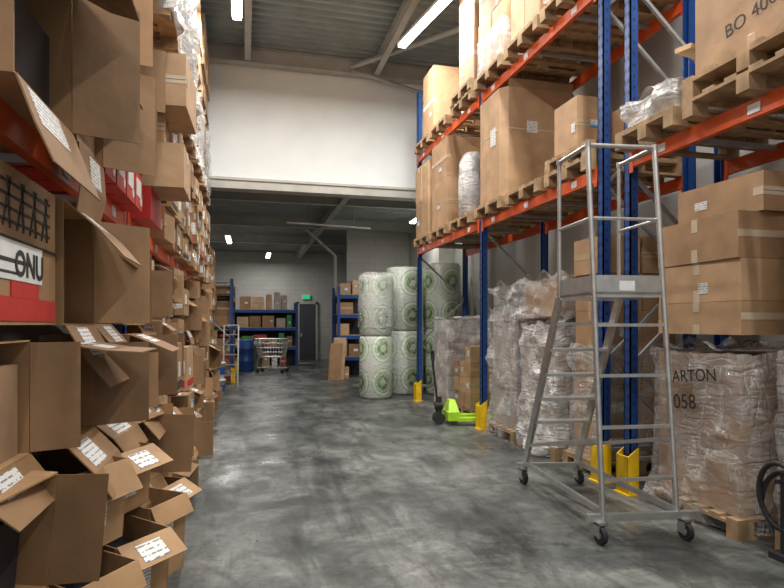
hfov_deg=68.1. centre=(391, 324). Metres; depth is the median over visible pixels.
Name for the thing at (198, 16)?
cardboard boxes
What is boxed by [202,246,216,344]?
cardboard boxes
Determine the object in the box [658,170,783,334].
cardboard boxes
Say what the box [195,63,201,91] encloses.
wooden pallet
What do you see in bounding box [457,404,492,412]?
wooden pallet
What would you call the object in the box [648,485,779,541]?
wooden pallet
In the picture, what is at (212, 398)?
open cardboard box
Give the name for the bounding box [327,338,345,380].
flattened cardboard
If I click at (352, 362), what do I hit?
shelving
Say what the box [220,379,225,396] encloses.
plastic bucket
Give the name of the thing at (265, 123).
wall
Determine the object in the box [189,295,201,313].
open cardboard box
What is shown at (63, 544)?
open cardboard box
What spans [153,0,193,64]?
load
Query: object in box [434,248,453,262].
concrete column
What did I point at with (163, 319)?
cardboard box
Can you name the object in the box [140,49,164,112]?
open cardboard box
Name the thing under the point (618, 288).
ladder
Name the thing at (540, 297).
load
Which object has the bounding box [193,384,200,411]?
cardboard box
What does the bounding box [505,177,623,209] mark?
wooden pallet
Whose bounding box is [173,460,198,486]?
open cardboard box
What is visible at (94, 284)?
open cardboard box
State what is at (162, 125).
cardboard box
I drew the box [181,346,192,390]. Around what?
cardboard box
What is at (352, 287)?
cardboard boxes
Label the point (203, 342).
open cardboard box
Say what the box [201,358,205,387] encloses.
open cardboard box
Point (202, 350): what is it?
cardboard box
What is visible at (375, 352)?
roll
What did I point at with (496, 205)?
wooden pallet
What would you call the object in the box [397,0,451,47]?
lamp
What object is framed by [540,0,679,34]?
wooden pallet
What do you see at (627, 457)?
rack
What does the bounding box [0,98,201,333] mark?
rack
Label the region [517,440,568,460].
wooden pallet
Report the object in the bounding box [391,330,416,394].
roll
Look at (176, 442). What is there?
open cardboard box
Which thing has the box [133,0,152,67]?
open cardboard box
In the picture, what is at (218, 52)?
trim
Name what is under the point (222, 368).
plastic bucket
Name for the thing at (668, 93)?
bundle
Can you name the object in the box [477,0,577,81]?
cardboard boxes
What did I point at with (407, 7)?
trim
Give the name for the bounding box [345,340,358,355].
cardboard boxes
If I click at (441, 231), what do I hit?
wooden pallet
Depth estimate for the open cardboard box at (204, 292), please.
9.65 m
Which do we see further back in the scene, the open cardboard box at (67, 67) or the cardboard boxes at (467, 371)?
the cardboard boxes at (467, 371)
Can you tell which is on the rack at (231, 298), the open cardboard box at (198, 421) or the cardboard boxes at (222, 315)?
the cardboard boxes at (222, 315)
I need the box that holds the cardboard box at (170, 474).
[157,472,173,476]
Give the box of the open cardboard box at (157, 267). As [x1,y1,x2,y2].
[154,264,173,294]
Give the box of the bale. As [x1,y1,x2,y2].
[458,151,479,215]
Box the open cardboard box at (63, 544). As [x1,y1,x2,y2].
[0,469,108,587]
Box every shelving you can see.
[217,302,297,365]
[332,286,360,374]
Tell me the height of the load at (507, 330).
2.139 m
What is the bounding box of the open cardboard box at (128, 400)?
[30,341,156,498]
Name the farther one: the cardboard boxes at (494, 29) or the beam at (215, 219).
the beam at (215, 219)
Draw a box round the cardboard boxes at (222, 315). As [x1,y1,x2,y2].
[214,302,233,329]
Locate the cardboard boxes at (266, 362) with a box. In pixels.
[235,351,285,365]
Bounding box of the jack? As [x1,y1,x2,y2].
[431,350,492,424]
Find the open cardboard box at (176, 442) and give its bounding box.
[96,412,194,508]
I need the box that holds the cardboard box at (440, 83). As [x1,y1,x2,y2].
[423,65,463,137]
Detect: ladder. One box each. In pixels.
[223,325,238,384]
[516,141,700,544]
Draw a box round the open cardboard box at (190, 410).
[173,407,193,476]
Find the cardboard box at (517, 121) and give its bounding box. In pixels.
[480,77,574,204]
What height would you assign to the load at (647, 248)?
2.297 m
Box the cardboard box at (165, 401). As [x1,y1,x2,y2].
[161,395,167,403]
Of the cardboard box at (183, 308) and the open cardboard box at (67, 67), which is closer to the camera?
the open cardboard box at (67, 67)
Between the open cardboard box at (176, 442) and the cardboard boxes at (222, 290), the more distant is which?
the cardboard boxes at (222, 290)
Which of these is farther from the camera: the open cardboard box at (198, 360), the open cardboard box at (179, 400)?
the open cardboard box at (198, 360)
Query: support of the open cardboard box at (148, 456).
on the open cardboard box at (169, 508)
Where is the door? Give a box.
[298,302,317,359]
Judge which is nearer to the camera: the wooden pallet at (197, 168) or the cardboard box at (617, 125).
the cardboard box at (617, 125)
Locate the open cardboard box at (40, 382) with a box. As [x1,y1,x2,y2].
[0,340,80,532]
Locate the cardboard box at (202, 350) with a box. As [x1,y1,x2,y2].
[200,348,205,376]
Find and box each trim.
[207,42,430,84]
[207,176,415,201]
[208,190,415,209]
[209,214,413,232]
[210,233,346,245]
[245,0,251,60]
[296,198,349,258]
[350,27,458,94]
[374,0,418,74]
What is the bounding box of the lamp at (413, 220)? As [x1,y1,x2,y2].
[409,210,415,223]
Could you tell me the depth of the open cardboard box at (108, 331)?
3.40 m
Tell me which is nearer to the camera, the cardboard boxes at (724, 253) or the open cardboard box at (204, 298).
the cardboard boxes at (724, 253)
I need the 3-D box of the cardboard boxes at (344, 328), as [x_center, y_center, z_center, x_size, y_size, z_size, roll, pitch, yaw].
[-1.433,0.120,16.761,0.252,0.316,0.800,0,0,-14]
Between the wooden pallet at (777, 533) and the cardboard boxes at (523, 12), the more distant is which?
the cardboard boxes at (523, 12)
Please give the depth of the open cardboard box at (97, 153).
3.06 m
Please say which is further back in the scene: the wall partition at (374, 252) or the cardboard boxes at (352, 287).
the wall partition at (374, 252)
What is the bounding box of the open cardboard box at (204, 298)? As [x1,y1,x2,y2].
[202,296,206,313]
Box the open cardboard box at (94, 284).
[55,198,149,386]
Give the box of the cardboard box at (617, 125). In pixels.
[611,108,655,144]
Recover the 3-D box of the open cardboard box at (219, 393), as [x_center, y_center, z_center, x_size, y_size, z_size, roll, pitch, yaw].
[-3.615,1.408,11.172,0.606,0.419,0.415,0,0,-7]
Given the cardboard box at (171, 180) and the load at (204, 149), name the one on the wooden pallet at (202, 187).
the load at (204, 149)
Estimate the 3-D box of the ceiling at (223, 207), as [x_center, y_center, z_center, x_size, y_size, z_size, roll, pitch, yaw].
[-3.291,-3.180,18.714,7.200,0.160,12.500,0,0,-14]
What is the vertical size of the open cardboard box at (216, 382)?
0.517 m
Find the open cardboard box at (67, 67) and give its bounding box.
[0,0,139,200]
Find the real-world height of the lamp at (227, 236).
0.412 m
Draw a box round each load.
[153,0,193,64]
[183,0,202,124]
[189,56,198,150]
[191,0,196,25]
[192,81,204,174]
[199,117,210,196]
[432,315,492,400]
[485,278,575,433]
[513,270,576,318]
[515,316,575,458]
[566,235,680,466]
[642,336,783,535]
[777,351,783,522]
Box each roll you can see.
[358,272,394,335]
[359,336,391,398]
[386,267,416,329]
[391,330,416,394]
[423,268,425,327]
[423,329,426,388]
[425,263,460,328]
[425,329,434,394]
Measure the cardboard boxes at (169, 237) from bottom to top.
1.220 m
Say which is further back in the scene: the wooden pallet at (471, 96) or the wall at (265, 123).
the wall at (265, 123)
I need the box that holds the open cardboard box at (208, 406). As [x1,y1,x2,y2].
[200,402,212,420]
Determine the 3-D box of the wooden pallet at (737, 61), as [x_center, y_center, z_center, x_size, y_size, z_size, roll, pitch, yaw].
[2.861,-1.728,3.906,1.217,0.144,1.070,0,0,-14]
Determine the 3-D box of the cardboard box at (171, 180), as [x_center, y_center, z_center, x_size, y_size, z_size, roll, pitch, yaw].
[-1.987,-1.236,4.681,0.644,0.342,0.550,0,0,-14]
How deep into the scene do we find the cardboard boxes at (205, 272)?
10.25 m
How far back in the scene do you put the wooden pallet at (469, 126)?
9.90 m
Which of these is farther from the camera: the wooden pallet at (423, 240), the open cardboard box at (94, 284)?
the wooden pallet at (423, 240)
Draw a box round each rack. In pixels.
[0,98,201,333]
[214,279,236,382]
[413,0,695,483]
[613,0,783,496]
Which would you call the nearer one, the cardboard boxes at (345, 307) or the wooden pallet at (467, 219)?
the wooden pallet at (467, 219)
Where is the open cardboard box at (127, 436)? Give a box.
[95,352,157,452]
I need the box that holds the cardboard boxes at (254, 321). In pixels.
[237,315,291,326]
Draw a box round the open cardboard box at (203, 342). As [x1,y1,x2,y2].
[199,339,208,345]
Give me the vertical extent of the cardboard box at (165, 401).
0.239 m
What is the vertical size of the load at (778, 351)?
1.365 m
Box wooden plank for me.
[675,43,694,58]
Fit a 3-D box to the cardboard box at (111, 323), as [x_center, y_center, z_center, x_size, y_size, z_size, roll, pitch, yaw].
[-2.015,-0.251,3.852,0.624,0.502,0.587,0,0,-14]
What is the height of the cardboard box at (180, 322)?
0.393 m
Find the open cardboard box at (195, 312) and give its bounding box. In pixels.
[173,301,201,343]
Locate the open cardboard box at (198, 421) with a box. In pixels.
[192,417,201,459]
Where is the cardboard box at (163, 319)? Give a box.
[152,318,165,322]
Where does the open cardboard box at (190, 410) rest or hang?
on the open cardboard box at (193, 476)
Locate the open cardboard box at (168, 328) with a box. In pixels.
[163,322,177,364]
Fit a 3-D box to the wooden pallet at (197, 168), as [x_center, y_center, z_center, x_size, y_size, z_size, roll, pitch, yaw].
[-3.599,-2.434,8.863,1.270,0.144,1.250,0,0,-14]
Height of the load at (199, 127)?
1.311 m
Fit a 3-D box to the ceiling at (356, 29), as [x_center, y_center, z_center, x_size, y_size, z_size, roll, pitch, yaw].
[0.192,-5.780,4.948,7.200,0.160,15.500,0,0,-14]
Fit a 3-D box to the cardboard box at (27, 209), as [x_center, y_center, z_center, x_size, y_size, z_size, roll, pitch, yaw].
[-1.618,-0.280,2.128,0.507,0.560,0.680,0,0,-14]
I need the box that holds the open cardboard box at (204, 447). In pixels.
[192,421,212,459]
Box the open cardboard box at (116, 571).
[47,550,146,587]
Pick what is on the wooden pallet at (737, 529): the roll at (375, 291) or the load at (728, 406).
the load at (728, 406)
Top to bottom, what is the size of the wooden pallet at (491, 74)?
0.144 m
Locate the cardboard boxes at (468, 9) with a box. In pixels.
[459,0,478,89]
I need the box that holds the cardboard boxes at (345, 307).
[336,302,352,313]
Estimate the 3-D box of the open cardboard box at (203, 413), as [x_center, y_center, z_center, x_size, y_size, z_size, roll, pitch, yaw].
[-2.703,1.390,7.311,0.606,0.557,0.500,0,0,-5]
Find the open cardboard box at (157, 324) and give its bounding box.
[62,319,162,334]
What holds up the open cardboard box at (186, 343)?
on the cardboard box
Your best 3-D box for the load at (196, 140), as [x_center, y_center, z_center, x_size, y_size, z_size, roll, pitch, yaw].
[-3.255,-3.058,7.553,1.422,1.303,1.464,0,0,-14]
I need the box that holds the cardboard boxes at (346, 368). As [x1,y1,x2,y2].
[344,366,348,377]
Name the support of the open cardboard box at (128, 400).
on the open cardboard box at (123, 477)
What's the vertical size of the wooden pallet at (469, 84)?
0.144 m
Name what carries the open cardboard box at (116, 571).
on the floor
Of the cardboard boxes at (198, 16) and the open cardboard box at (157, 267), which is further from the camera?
the cardboard boxes at (198, 16)
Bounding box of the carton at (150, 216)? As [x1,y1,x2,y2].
[101,186,160,229]
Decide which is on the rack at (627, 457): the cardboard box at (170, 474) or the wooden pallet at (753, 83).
the wooden pallet at (753, 83)
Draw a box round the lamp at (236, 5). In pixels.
[231,0,241,20]
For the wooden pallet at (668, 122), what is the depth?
4.73 m
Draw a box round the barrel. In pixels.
[237,340,253,371]
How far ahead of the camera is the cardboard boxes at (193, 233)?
7.94 m
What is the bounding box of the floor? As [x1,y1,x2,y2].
[167,359,783,587]
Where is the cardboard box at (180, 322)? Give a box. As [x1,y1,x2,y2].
[170,319,183,332]
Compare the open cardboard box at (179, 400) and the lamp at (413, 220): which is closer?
the open cardboard box at (179, 400)
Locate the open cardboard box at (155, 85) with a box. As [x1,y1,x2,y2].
[155,85,156,162]
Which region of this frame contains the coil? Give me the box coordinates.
[756,460,783,563]
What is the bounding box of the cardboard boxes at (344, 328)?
[336,324,348,334]
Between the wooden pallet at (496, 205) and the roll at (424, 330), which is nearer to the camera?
the wooden pallet at (496, 205)
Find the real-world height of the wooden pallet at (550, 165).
0.144 m
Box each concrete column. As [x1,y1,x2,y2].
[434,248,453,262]
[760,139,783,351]
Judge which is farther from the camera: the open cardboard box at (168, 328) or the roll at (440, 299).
the roll at (440, 299)
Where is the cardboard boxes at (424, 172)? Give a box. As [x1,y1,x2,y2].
[416,159,431,238]
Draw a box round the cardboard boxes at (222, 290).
[215,282,234,296]
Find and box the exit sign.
[302,295,309,299]
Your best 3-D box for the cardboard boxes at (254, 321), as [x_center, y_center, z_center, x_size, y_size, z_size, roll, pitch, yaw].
[-5.024,-0.147,21.394,2.565,0.450,0.654,0,0,-14]
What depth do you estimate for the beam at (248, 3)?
10.53 m
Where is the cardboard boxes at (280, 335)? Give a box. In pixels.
[219,333,291,346]
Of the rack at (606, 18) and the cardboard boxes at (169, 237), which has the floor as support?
the rack at (606, 18)
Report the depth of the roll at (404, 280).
12.43 m
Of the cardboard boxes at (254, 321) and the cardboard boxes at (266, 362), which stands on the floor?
the cardboard boxes at (266, 362)
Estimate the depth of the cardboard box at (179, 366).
5.41 m
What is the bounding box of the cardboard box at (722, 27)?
[695,0,783,78]
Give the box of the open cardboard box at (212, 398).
[207,394,214,416]
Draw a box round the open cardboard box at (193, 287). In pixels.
[184,277,199,306]
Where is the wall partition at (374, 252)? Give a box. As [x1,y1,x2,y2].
[347,230,408,282]
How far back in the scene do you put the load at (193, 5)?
6.41 m
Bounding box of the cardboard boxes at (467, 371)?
[454,345,492,409]
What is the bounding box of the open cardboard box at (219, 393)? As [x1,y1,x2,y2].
[213,386,221,400]
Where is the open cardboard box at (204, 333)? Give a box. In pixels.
[184,314,208,354]
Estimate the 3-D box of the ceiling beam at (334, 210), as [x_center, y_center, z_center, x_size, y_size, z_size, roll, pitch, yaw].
[-2.528,-2.960,18.959,0.140,0.256,12.400,0,0,-14]
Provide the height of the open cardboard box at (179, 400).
0.539 m
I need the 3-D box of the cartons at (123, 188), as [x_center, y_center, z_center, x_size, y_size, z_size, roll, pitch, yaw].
[-1.891,-0.952,3.569,0.484,0.280,1.133,0,0,-14]
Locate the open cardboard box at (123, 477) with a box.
[9,448,142,545]
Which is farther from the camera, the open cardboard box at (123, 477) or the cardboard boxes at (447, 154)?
the cardboard boxes at (447, 154)
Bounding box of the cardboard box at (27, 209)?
[0,159,55,324]
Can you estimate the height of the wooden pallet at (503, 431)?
0.144 m
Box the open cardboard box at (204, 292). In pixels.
[201,288,211,315]
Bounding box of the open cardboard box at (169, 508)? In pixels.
[126,487,193,575]
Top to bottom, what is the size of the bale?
0.980 m
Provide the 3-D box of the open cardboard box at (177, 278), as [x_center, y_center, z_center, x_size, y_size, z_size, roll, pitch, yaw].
[-2.413,-0.343,5.751,0.577,0.371,0.491,0,0,-14]
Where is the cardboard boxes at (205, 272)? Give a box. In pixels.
[194,206,210,283]
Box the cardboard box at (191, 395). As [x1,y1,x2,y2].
[180,391,193,406]
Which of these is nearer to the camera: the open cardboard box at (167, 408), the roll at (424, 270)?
the open cardboard box at (167, 408)
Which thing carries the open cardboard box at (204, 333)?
on the open cardboard box at (186, 343)
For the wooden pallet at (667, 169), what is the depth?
5.95 m
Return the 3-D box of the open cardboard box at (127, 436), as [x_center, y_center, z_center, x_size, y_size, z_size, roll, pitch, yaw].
[-1.763,0.430,3.279,0.754,0.540,0.552,0,0,-14]
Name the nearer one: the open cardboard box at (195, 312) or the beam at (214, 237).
the open cardboard box at (195, 312)
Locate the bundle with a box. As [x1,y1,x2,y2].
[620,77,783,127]
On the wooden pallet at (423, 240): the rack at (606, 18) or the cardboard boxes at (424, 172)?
the cardboard boxes at (424, 172)
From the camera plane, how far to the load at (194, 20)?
8.16 m
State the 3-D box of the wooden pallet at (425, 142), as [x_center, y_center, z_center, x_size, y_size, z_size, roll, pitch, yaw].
[1.119,-3.384,10.985,1.200,0.144,0.850,0,0,-14]
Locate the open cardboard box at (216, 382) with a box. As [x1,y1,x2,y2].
[205,367,219,397]
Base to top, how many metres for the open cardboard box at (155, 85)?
0.525 m
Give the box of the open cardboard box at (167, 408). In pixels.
[153,404,172,413]
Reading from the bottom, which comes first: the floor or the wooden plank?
the floor
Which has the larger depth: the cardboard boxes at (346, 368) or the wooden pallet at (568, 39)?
the cardboard boxes at (346, 368)
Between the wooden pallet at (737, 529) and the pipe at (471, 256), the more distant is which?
the pipe at (471, 256)
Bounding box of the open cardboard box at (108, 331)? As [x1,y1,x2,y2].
[93,254,151,341]
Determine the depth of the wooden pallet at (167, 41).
4.85 m
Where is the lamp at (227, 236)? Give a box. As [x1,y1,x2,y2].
[225,234,231,243]
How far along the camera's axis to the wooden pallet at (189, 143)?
7.72 m
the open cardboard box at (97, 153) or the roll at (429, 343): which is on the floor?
the roll at (429, 343)
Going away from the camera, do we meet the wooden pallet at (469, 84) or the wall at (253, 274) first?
the wooden pallet at (469, 84)
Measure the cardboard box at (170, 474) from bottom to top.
0.243 m
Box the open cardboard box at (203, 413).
[195,411,206,420]
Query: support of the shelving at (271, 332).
on the floor
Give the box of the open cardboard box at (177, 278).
[173,275,181,309]
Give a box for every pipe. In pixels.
[287,204,370,228]
[305,228,336,295]
[470,252,479,334]
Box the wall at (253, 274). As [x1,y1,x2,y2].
[214,250,346,359]
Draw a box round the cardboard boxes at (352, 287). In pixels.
[336,280,358,294]
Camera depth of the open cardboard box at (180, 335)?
6.04 m
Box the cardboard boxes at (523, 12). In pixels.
[511,0,595,49]
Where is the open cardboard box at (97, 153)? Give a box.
[0,74,154,224]
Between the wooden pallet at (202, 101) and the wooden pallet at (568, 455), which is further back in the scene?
the wooden pallet at (202, 101)
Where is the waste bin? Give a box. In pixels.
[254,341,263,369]
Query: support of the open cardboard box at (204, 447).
on the floor
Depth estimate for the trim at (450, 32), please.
11.87 m
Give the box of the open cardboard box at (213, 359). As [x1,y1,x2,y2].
[206,345,220,379]
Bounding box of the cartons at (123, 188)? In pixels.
[9,164,141,211]
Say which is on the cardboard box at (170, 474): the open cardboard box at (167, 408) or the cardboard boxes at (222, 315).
the open cardboard box at (167, 408)
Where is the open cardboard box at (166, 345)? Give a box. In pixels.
[39,333,179,439]
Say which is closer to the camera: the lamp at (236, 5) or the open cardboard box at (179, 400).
the open cardboard box at (179, 400)
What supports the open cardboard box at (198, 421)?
on the cardboard box
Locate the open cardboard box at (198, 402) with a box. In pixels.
[187,387,203,417]
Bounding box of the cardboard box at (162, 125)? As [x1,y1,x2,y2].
[157,112,168,141]
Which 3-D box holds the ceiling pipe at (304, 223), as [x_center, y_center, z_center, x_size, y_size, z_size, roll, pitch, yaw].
[-1.595,-2.813,14.863,2.236,0.575,0.049,0,0,-25]
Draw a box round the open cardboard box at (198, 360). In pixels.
[189,355,203,397]
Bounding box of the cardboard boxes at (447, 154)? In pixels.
[432,135,507,229]
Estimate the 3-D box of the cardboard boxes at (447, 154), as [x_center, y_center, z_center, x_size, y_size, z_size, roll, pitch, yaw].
[1.331,-2.388,10.057,1.086,1.464,0.794,0,0,-14]
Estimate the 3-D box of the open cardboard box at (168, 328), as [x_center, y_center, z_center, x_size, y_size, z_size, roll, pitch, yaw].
[-2.161,0.267,4.955,0.598,0.598,0.528,0,0,-14]
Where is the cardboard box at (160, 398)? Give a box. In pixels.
[158,395,163,404]
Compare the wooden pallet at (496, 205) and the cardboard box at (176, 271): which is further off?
the wooden pallet at (496, 205)
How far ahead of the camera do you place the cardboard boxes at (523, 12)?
6.93 m
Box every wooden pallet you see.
[153,0,180,53]
[182,134,195,159]
[191,157,202,182]
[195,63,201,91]
[198,88,208,130]
[198,177,209,206]
[414,133,474,155]
[414,233,487,248]
[429,114,479,139]
[429,224,510,241]
[449,212,539,233]
[450,77,506,108]
[451,88,479,119]
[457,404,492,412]
[474,53,584,91]
[474,196,581,221]
[487,421,515,442]
[504,14,623,70]
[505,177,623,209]
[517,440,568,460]
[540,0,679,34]
[544,154,682,192]
[545,139,682,173]
[563,449,658,476]
[615,105,783,160]
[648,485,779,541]
[682,24,783,101]
[682,48,783,129]
[775,529,779,549]
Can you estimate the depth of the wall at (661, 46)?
8.54 m
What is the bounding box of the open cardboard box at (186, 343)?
[185,338,200,354]
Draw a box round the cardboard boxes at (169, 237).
[150,133,184,255]
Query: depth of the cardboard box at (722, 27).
3.95 m
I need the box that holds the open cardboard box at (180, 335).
[178,333,183,375]
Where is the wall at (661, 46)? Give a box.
[409,4,759,376]
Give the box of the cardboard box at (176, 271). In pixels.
[173,268,183,302]
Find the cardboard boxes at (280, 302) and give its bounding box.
[239,292,286,308]
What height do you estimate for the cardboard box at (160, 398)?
0.300 m
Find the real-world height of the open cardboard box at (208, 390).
0.484 m
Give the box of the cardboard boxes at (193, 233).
[152,160,203,275]
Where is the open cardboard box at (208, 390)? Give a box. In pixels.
[204,377,212,395]
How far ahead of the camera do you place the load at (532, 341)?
6.60 m
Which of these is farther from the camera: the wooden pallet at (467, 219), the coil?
the wooden pallet at (467, 219)
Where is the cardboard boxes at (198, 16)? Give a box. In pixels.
[196,0,201,76]
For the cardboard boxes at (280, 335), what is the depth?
21.19 m
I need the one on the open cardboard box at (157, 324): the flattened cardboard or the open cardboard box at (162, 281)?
the open cardboard box at (162, 281)
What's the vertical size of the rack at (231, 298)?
2.700 m
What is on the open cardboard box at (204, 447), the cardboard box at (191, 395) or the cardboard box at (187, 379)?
the cardboard box at (191, 395)
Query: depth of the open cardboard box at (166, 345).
4.17 m
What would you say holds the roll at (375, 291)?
on the roll at (375, 352)
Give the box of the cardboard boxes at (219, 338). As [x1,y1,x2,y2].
[217,336,234,381]
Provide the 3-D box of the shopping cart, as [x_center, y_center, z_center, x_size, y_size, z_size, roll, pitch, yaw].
[-3.831,0.919,18.232,1.072,1.162,0.635,0,0,6]
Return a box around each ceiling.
[200,0,458,67]
[206,200,415,253]
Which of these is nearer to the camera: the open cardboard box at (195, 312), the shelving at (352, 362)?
the open cardboard box at (195, 312)
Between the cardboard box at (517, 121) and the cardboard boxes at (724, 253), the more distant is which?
the cardboard box at (517, 121)
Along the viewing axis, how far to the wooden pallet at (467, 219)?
8.92 m
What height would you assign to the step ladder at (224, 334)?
1.514 m
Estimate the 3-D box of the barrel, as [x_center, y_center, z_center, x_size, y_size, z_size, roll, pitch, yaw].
[-4.740,0.990,18.812,0.540,1.020,0.540,0,0,-14]
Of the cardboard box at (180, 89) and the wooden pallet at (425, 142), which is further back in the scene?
the wooden pallet at (425, 142)
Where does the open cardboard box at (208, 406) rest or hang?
on the floor
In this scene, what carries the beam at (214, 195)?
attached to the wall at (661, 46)
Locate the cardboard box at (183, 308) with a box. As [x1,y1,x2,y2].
[173,288,188,315]
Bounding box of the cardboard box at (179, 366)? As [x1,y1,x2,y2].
[177,342,181,392]
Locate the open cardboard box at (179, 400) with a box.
[168,392,189,407]
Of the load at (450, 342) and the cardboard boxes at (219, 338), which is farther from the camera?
the cardboard boxes at (219, 338)
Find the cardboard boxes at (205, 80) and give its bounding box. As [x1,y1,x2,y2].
[200,13,209,115]
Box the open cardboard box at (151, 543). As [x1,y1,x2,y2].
[102,513,186,587]
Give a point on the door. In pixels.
(307, 311)
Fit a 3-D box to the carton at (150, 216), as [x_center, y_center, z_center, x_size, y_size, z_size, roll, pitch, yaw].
[-2.105,-0.937,4.649,0.400,0.250,0.553,0,0,-14]
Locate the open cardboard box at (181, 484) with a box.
[163,476,201,497]
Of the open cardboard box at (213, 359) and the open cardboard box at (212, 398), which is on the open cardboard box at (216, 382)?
the open cardboard box at (213, 359)
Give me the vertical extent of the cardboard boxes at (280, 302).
0.632 m
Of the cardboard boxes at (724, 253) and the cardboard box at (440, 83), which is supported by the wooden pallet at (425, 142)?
the cardboard box at (440, 83)
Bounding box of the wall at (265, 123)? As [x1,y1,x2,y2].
[206,62,431,187]
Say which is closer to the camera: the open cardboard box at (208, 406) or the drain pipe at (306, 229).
the open cardboard box at (208, 406)
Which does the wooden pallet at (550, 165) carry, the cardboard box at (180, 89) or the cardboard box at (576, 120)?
the cardboard box at (576, 120)
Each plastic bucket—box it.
[214,362,225,379]
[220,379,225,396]
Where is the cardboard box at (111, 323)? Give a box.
[111,323,144,324]
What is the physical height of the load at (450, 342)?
1.639 m
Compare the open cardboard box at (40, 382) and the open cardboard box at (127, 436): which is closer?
the open cardboard box at (40, 382)
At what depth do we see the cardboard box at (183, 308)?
7.09 m
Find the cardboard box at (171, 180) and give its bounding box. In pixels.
[142,142,189,201]
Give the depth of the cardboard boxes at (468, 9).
8.65 m
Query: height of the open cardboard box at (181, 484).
0.586 m
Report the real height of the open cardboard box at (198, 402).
0.349 m
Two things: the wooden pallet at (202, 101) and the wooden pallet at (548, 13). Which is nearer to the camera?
the wooden pallet at (548, 13)
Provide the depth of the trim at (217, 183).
12.41 m
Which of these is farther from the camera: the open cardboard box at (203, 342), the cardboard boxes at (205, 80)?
the cardboard boxes at (205, 80)
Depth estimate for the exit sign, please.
24.93 m
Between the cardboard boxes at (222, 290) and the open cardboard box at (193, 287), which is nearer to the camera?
the open cardboard box at (193, 287)
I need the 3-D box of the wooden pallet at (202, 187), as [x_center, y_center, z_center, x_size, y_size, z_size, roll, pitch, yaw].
[-4.022,-2.434,10.535,1.270,0.144,1.800,0,0,-14]
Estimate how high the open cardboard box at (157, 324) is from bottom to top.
0.494 m
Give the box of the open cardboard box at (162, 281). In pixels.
[138,270,172,334]
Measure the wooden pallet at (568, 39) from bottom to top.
0.144 m
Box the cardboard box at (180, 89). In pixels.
[165,52,195,133]
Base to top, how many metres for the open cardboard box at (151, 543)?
0.600 m
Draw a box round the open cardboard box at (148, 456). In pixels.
[106,437,172,513]
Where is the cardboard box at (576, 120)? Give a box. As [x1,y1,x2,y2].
[555,95,597,155]
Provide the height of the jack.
1.120 m
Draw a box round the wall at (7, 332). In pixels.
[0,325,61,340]
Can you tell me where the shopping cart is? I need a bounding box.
[251,336,288,372]
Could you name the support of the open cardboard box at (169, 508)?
on the floor

